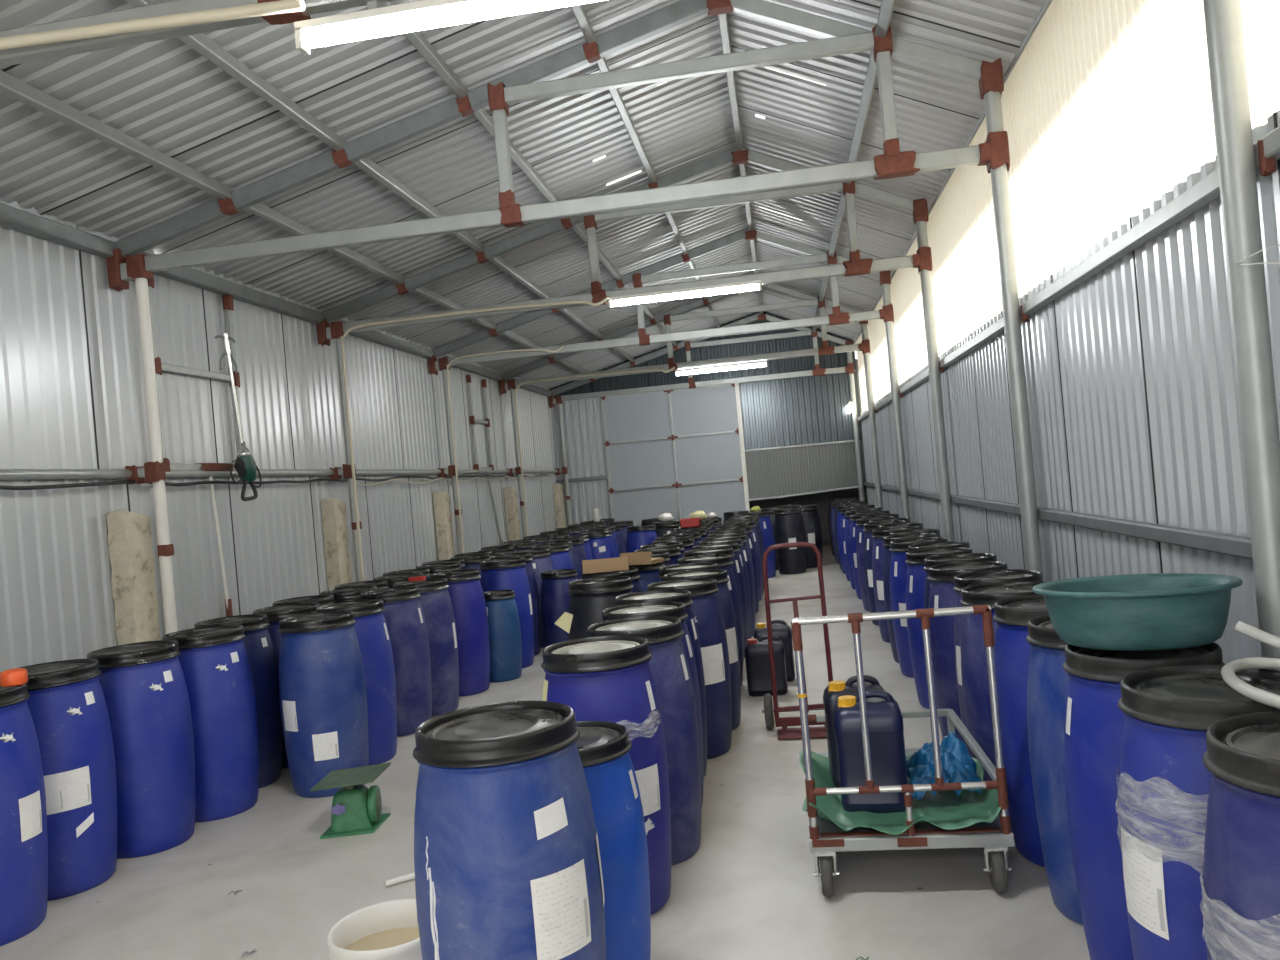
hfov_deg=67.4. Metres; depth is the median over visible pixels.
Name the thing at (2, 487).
cable
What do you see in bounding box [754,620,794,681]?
jerrycan
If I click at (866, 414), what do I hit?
wall rail
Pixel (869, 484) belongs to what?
wall rail
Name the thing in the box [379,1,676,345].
purlin
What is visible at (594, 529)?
drum
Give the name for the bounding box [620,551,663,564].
cardboard box
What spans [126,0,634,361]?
purlin
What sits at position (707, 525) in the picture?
drum
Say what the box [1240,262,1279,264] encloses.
string
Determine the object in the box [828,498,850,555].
drum
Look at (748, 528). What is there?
drum
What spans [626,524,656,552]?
drum
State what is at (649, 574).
drum
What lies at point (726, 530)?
drum
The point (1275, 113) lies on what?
trim
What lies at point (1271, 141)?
wall rail
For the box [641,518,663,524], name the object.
drum
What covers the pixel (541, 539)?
drum
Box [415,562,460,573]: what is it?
drum
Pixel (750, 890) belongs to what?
floor
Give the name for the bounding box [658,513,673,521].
bag
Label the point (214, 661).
drum
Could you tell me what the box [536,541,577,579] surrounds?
drum
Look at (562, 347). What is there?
conduit
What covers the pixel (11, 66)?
trim
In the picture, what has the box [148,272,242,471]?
frame
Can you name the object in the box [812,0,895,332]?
purlin
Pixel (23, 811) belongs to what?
drum
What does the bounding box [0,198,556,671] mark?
wall
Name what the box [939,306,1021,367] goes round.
wall rail
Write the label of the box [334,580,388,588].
drum
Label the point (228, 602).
rod
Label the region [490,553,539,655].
drum
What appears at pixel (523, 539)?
drum
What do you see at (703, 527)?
drum
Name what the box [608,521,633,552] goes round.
drum
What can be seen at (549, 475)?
cable
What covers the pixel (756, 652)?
jerrycan
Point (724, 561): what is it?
drum
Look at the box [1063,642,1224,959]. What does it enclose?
drum
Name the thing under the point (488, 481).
rod
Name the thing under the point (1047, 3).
rod
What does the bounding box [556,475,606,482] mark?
wall rail
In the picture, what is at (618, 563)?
cardboard box
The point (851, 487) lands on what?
trim
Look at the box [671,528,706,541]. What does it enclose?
drum
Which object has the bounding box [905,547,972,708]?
drum
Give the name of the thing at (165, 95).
ceiling
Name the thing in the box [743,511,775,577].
drum
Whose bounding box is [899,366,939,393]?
wall rail
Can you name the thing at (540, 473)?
trim
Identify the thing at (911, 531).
drum
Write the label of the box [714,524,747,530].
drum
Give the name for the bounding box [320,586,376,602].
drum
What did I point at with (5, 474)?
wall rail
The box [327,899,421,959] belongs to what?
bucket
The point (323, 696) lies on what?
drum
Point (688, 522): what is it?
crate
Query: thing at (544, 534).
drum
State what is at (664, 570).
drum
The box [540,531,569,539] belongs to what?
drum
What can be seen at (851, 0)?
trim
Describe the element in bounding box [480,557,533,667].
drum
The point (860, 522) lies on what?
drum
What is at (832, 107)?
ceiling
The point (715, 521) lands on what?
drum
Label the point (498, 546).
drum
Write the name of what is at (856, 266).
roof truss
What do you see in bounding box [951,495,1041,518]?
wall rail
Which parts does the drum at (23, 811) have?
lid, orange cap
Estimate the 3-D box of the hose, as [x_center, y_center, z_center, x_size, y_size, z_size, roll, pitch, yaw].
[1.418,0.395,1.953,0.299,0.109,0.741,-5,0,-4]
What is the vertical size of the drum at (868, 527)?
0.930 m
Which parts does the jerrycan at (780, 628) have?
handle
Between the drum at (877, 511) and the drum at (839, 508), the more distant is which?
the drum at (839, 508)
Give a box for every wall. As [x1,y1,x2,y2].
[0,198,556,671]
[549,311,865,526]
[749,359,867,544]
[856,0,1279,663]
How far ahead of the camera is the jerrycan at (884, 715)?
3.51 m
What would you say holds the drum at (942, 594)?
on the floor
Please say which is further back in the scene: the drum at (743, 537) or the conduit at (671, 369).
the conduit at (671, 369)
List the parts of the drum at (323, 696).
lid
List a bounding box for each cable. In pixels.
[0,474,548,489]
[356,475,556,485]
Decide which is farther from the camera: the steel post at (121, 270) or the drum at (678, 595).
the steel post at (121, 270)
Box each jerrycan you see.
[744,635,787,696]
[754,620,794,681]
[823,675,884,786]
[834,690,907,812]
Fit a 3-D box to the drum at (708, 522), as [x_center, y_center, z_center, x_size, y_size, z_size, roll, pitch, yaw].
[0.767,1.000,12.029,0.447,0.930,0.447,-5,0,8]
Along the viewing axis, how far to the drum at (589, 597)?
5.66 m
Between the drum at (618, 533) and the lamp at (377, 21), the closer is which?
the lamp at (377, 21)
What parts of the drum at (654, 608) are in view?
lid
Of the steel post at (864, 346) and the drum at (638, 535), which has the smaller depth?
the drum at (638, 535)
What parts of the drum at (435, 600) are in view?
lid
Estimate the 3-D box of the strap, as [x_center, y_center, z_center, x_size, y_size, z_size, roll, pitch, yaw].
[-1.605,0.711,6.918,0.110,0.030,0.050,-5,0,8]
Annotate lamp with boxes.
[294,0,602,54]
[608,280,761,307]
[675,360,766,375]
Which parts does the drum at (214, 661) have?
lid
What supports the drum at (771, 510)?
on the floor
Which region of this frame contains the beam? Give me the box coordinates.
[0,203,551,396]
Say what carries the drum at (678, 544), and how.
on the floor
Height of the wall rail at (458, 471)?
0.056 m
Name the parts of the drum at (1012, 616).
lid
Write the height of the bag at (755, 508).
0.085 m
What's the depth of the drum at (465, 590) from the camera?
7.29 m
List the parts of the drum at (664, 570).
lid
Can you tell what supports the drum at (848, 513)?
on the floor
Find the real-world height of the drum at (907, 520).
0.930 m
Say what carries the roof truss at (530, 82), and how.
attached to the steel post at (994, 153)
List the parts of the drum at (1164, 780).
lid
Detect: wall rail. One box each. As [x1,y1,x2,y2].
[0,469,131,479]
[165,469,333,477]
[342,469,440,475]
[457,470,509,473]
[523,470,556,472]
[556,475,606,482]
[858,407,874,420]
[863,482,882,487]
[875,394,899,409]
[881,485,910,491]
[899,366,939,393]
[908,489,952,499]
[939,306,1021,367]
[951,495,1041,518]
[1020,144,1259,315]
[1038,508,1252,559]
[1253,126,1279,164]
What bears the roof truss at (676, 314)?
on the steel post at (510, 385)
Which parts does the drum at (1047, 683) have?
lid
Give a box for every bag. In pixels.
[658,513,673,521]
[689,511,706,519]
[707,512,715,517]
[750,506,760,511]
[906,732,982,799]
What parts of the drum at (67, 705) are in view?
lid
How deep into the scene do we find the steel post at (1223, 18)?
2.54 m
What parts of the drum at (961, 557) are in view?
lid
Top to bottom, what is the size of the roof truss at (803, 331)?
1.166 m
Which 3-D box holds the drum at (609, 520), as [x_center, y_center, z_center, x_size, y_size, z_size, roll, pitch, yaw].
[-0.589,1.129,16.227,0.448,0.930,0.448,-5,0,8]
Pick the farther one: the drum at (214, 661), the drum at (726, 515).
the drum at (726, 515)
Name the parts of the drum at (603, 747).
lid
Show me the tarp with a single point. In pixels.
(946, 810)
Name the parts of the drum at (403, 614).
lid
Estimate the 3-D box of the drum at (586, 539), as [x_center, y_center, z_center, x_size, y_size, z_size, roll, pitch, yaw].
[-0.761,1.132,11.367,0.446,0.930,0.446,-5,0,8]
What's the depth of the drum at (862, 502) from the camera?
14.19 m
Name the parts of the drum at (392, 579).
lid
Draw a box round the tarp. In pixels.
[799,750,1000,834]
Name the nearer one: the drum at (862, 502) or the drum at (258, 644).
the drum at (258, 644)
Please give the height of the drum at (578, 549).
0.930 m
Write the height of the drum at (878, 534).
0.930 m
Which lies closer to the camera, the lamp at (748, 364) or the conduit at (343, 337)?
the conduit at (343, 337)
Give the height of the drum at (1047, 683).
0.930 m
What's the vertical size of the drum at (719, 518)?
0.930 m
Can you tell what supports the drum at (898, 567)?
on the floor
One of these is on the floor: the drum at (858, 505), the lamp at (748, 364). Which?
the drum at (858, 505)
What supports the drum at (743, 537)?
on the floor
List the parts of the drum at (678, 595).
lid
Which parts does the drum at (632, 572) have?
lid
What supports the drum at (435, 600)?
on the floor
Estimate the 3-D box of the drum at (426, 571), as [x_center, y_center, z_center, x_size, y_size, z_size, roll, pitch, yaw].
[-1.912,1.224,8.025,0.447,0.930,0.447,-5,0,8]
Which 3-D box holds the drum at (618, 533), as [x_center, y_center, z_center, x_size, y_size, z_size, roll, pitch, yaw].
[-0.422,1.107,13.521,0.446,0.930,0.446,-5,0,8]
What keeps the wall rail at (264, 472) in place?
attached to the steel post at (325, 333)
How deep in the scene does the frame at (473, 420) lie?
12.55 m
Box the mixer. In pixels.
[214,333,261,500]
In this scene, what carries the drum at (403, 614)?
on the floor
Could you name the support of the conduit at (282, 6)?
attached to the roof truss at (14, 56)
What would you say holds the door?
in the wall at (806, 409)
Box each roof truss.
[0,0,394,66]
[115,0,1003,271]
[322,146,928,332]
[432,227,890,365]
[502,284,859,385]
[550,313,845,400]
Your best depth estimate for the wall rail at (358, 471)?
9.78 m
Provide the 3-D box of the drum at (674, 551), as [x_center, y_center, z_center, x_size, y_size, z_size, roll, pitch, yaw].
[0.180,1.042,8.072,0.446,0.930,0.446,-5,0,8]
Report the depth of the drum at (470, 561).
9.14 m
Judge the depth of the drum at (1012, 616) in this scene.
3.47 m
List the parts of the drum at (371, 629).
lid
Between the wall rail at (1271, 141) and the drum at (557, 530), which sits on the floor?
the drum at (557, 530)
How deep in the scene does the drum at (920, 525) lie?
8.54 m
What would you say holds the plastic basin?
on the drum at (1094, 720)
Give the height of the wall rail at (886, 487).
0.055 m
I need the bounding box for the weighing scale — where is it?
[310,762,390,838]
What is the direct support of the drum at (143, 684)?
on the floor
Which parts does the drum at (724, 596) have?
lid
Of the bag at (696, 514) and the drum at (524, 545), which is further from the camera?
the bag at (696, 514)
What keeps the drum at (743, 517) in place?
on the floor
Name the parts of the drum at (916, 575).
lid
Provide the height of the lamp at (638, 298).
0.115 m
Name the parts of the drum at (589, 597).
lid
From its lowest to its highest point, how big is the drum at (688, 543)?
0.930 m
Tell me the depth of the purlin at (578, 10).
6.59 m
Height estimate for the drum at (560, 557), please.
0.930 m
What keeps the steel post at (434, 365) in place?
on the floor
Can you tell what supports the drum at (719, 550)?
on the floor
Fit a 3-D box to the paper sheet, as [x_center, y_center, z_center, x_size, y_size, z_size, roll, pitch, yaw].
[-0.456,0.852,5.733,0.138,0.130,0.009,-5,0,28]
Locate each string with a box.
[1236,244,1279,263]
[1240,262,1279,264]
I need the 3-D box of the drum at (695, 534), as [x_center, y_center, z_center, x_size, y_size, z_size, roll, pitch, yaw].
[0.473,1.021,10.050,0.454,0.930,0.454,-5,0,8]
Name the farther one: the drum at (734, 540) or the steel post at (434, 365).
the steel post at (434, 365)
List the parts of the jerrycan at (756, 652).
handle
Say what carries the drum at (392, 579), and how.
on the floor
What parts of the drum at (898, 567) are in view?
lid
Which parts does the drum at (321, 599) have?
lid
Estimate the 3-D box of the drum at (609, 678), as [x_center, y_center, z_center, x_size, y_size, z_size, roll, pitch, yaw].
[-0.121,1.057,3.466,0.454,0.930,0.454,-5,0,8]
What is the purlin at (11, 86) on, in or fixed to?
attached to the roof truss at (14, 56)
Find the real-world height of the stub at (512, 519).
1.600 m
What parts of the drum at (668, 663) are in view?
lid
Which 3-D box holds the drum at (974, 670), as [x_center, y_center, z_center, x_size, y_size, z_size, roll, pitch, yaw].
[1.580,0.909,4.001,0.446,0.930,0.446,-5,0,8]
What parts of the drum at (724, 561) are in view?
lid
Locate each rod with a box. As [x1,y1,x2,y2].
[209,476,232,616]
[486,473,502,544]
[853,0,1051,343]
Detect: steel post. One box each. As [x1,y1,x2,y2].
[106,248,177,633]
[316,318,364,581]
[428,355,462,553]
[499,378,526,536]
[548,393,571,524]
[845,340,864,501]
[859,320,882,509]
[879,270,910,522]
[912,198,954,540]
[977,58,1043,581]
[1203,0,1279,670]
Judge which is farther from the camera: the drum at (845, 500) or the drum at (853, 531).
the drum at (845, 500)
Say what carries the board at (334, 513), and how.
on the floor
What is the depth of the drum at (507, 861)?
2.26 m
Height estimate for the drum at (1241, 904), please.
0.930 m
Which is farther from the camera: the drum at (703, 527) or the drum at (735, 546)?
the drum at (703, 527)
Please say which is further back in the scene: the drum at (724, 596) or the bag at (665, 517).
the bag at (665, 517)
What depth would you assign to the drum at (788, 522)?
13.71 m
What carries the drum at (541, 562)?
on the floor
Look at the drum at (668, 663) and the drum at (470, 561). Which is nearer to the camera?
the drum at (668, 663)
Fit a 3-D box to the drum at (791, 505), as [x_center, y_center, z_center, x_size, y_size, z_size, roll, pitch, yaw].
[2.413,0.864,15.322,0.447,0.930,0.447,-5,0,8]
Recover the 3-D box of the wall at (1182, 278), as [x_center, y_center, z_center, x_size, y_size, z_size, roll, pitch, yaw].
[2.353,-0.478,6.393,0.100,3.574,19.747,-5,0,8]
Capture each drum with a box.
[0,659,117,900]
[0,668,47,945]
[87,640,195,857]
[162,625,258,821]
[194,614,281,787]
[253,602,319,767]
[272,595,334,605]
[278,610,368,797]
[316,599,396,765]
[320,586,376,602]
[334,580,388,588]
[360,586,431,736]
[373,573,422,587]
[383,568,429,578]
[393,578,458,715]
[413,700,605,959]
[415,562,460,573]
[422,559,464,569]
[429,569,489,696]
[450,554,489,582]
[454,551,491,556]
[478,547,514,555]
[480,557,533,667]
[481,545,516,550]
[483,590,521,681]
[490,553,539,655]
[502,541,535,550]
[504,539,536,543]
[510,548,552,647]
[522,536,553,543]
[523,534,552,537]
[531,544,572,569]
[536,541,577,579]
[540,530,567,533]
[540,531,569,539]
[541,569,576,645]
[541,635,671,914]
[549,538,586,579]
[555,526,580,529]
[555,527,582,535]
[556,535,592,559]
[567,576,633,639]
[569,524,593,530]
[576,721,650,959]
[580,531,615,559]
[581,521,605,526]
[581,567,641,592]
[582,529,615,555]
[587,527,618,556]
[587,616,700,864]
[592,518,614,524]
[594,524,624,556]
[601,601,703,807]
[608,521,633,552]
[615,589,706,775]
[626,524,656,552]
[629,559,665,590]
[634,546,680,564]
[640,542,684,557]
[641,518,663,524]
[647,578,731,758]
[651,552,670,565]
[652,538,693,552]
[653,521,679,537]
[655,535,694,542]
[658,562,717,580]
[663,531,700,545]
[663,569,740,730]
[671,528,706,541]
[674,526,707,537]
[677,554,742,685]
[678,524,710,534]
[684,547,743,662]
[692,542,748,657]
[698,538,750,638]
[700,519,719,528]
[701,521,713,530]
[704,517,721,524]
[705,535,754,636]
[708,531,755,615]
[709,529,745,533]
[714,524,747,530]
[716,526,758,612]
[722,521,761,600]
[723,511,748,522]
[725,519,763,594]
[728,517,763,554]
[730,515,763,551]
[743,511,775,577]
[761,507,784,569]
[774,508,805,574]
[777,504,800,508]
[792,505,822,567]
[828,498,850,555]
[830,500,854,560]
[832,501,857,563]
[835,503,861,569]
[836,504,864,573]
[840,501,865,504]
[840,506,870,580]
[845,509,876,589]
[846,505,874,507]
[850,507,881,510]
[850,512,885,599]
[855,510,889,513]
[856,516,894,611]
[862,514,898,517]
[863,521,905,625]
[869,518,909,522]
[872,526,919,642]
[878,523,923,528]
[883,533,936,662]
[889,529,940,536]
[889,537,946,677]
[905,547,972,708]
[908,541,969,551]
[923,553,996,719]
[927,561,1007,742]
[953,569,1042,755]
[960,581,1044,822]
[993,595,1047,866]
[1026,614,1082,924]
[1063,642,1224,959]
[1115,665,1279,959]
[1199,711,1279,959]
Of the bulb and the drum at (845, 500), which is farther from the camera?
the bulb
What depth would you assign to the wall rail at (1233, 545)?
3.44 m
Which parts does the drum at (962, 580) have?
lid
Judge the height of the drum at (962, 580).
0.930 m
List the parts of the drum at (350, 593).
lid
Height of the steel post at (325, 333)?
3.186 m
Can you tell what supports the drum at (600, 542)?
on the floor
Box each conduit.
[0,0,304,49]
[340,296,609,580]
[446,345,563,552]
[514,367,674,535]
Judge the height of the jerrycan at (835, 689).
0.431 m
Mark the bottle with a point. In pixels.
(596, 517)
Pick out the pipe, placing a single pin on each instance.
(410, 876)
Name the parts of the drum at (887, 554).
lid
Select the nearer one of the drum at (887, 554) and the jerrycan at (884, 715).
the jerrycan at (884, 715)
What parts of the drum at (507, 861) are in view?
lid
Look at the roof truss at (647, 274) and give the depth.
10.62 m
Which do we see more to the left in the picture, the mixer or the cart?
the mixer
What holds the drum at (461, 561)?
on the floor
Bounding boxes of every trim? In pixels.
[2,19,755,387]
[79,250,553,469]
[126,473,556,614]
[731,0,1019,333]
[745,440,858,500]
[860,112,1279,577]
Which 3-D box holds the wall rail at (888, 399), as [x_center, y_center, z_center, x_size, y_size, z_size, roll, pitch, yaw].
[3.023,-0.969,11.724,0.050,0.060,2.790,-5,0,8]
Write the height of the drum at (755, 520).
0.930 m
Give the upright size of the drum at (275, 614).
0.930 m
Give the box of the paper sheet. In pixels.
[554,612,572,632]
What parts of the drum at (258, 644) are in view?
lid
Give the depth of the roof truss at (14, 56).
3.02 m
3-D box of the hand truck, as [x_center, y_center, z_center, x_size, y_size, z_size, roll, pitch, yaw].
[0.905,0.900,5.497,0.490,1.074,0.362,-5,0,8]
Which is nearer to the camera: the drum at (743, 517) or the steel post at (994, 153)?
the steel post at (994, 153)
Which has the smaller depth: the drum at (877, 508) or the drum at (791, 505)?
the drum at (877, 508)
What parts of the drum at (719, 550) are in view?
lid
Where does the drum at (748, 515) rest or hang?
on the floor
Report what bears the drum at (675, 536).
on the floor
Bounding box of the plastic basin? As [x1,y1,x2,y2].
[1032,573,1242,650]
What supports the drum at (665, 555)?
on the floor
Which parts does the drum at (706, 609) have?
lid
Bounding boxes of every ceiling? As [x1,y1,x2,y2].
[0,0,758,388]
[727,0,1045,343]
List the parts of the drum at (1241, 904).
lid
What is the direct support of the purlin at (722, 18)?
attached to the roof truss at (14, 56)
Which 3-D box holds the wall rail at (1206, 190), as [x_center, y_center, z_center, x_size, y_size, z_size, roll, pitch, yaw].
[1.851,-0.885,3.826,0.050,0.060,2.540,-5,0,8]
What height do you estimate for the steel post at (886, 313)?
3.554 m
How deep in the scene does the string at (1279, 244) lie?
2.48 m
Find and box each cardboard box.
[582,556,628,573]
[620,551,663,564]
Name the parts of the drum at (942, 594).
lid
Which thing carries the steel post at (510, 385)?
on the floor
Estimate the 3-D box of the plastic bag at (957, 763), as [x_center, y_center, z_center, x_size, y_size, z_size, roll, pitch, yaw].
[1.134,1.058,3.637,0.268,0.179,0.412,-5,0,8]
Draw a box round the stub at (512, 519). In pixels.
[504,487,520,540]
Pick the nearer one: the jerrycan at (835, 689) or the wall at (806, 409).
the jerrycan at (835, 689)
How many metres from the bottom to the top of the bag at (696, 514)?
0.133 m
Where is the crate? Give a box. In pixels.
[679,517,700,527]
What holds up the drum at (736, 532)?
on the floor
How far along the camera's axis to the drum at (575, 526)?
14.18 m
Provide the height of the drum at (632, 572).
0.930 m
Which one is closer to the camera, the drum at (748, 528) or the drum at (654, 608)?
the drum at (654, 608)
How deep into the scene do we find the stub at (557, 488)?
16.55 m
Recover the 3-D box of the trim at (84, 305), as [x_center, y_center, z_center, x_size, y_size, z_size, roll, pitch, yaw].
[-2.963,-0.721,7.322,0.012,1.348,19.081,-5,0,8]
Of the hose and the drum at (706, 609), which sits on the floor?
the drum at (706, 609)
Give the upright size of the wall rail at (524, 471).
0.056 m
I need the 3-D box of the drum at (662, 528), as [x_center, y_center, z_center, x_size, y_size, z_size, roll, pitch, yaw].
[0.401,1.034,13.094,0.447,0.930,0.447,-5,0,8]
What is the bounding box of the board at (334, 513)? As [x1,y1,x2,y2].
[321,498,351,589]
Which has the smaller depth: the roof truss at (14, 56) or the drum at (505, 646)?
the roof truss at (14, 56)
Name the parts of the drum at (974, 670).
lid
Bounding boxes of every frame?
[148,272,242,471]
[466,375,493,472]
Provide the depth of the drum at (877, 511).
11.13 m
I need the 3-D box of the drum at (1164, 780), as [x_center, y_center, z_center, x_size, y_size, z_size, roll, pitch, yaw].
[1.354,0.925,2.195,0.452,0.930,0.453,-5,0,-27]
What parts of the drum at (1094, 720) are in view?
lid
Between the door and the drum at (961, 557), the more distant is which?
the door
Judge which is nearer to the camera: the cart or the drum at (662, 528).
the cart
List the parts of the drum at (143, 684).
lid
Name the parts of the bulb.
bulb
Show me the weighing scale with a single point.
(356, 808)
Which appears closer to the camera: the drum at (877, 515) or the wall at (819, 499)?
the drum at (877, 515)
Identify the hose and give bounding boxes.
[1221,621,1279,708]
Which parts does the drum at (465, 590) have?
lid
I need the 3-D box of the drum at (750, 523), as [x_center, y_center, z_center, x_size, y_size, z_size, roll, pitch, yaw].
[1.198,0.960,11.269,0.446,0.930,0.446,-5,0,8]
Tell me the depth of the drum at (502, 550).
10.03 m
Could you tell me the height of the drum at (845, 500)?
0.930 m
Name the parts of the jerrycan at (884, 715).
handle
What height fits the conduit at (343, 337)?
3.040 m
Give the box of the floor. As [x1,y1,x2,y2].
[0,544,1089,959]
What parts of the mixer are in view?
power cord, motor, handle, power cord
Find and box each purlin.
[0,70,589,372]
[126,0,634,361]
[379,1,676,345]
[570,4,719,327]
[718,14,762,313]
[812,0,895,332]
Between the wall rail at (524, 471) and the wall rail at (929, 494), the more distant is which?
the wall rail at (524, 471)
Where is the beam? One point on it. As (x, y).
(13, 218)
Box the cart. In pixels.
[791,604,1013,896]
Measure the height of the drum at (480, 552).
0.930 m
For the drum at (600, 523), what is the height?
0.930 m
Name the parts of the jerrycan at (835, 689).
handle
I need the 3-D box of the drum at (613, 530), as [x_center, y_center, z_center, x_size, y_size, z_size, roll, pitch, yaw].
[-0.495,1.113,13.026,0.462,0.930,0.462,-5,0,8]
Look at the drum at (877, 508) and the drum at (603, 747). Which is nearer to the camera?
the drum at (603, 747)
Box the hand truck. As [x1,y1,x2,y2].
[762,542,832,738]
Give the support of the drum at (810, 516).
on the floor
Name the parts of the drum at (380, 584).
lid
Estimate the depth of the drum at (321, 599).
6.34 m
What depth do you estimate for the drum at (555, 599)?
8.76 m
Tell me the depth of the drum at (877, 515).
10.29 m
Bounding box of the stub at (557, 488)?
[553,484,565,527]
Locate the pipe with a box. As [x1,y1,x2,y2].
[384,872,414,886]
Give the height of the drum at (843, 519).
0.930 m
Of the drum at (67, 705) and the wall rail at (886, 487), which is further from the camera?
the wall rail at (886, 487)
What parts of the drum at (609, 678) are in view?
lid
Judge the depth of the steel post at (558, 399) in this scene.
16.74 m
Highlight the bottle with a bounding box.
[593,508,599,521]
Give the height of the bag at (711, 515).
0.073 m
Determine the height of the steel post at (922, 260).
3.560 m
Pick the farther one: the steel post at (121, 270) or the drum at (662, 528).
the drum at (662, 528)
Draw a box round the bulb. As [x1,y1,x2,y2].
[845,401,852,412]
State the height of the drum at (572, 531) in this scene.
0.930 m
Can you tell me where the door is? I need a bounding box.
[600,383,749,525]
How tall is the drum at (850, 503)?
0.930 m
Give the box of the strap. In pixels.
[409,576,425,581]
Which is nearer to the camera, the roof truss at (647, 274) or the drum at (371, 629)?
the drum at (371, 629)
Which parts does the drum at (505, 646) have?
lid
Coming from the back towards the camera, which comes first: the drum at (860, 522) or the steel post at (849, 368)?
the steel post at (849, 368)
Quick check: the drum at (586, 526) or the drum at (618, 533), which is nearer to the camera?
the drum at (618, 533)
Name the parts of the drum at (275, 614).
lid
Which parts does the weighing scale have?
weighing plate, plate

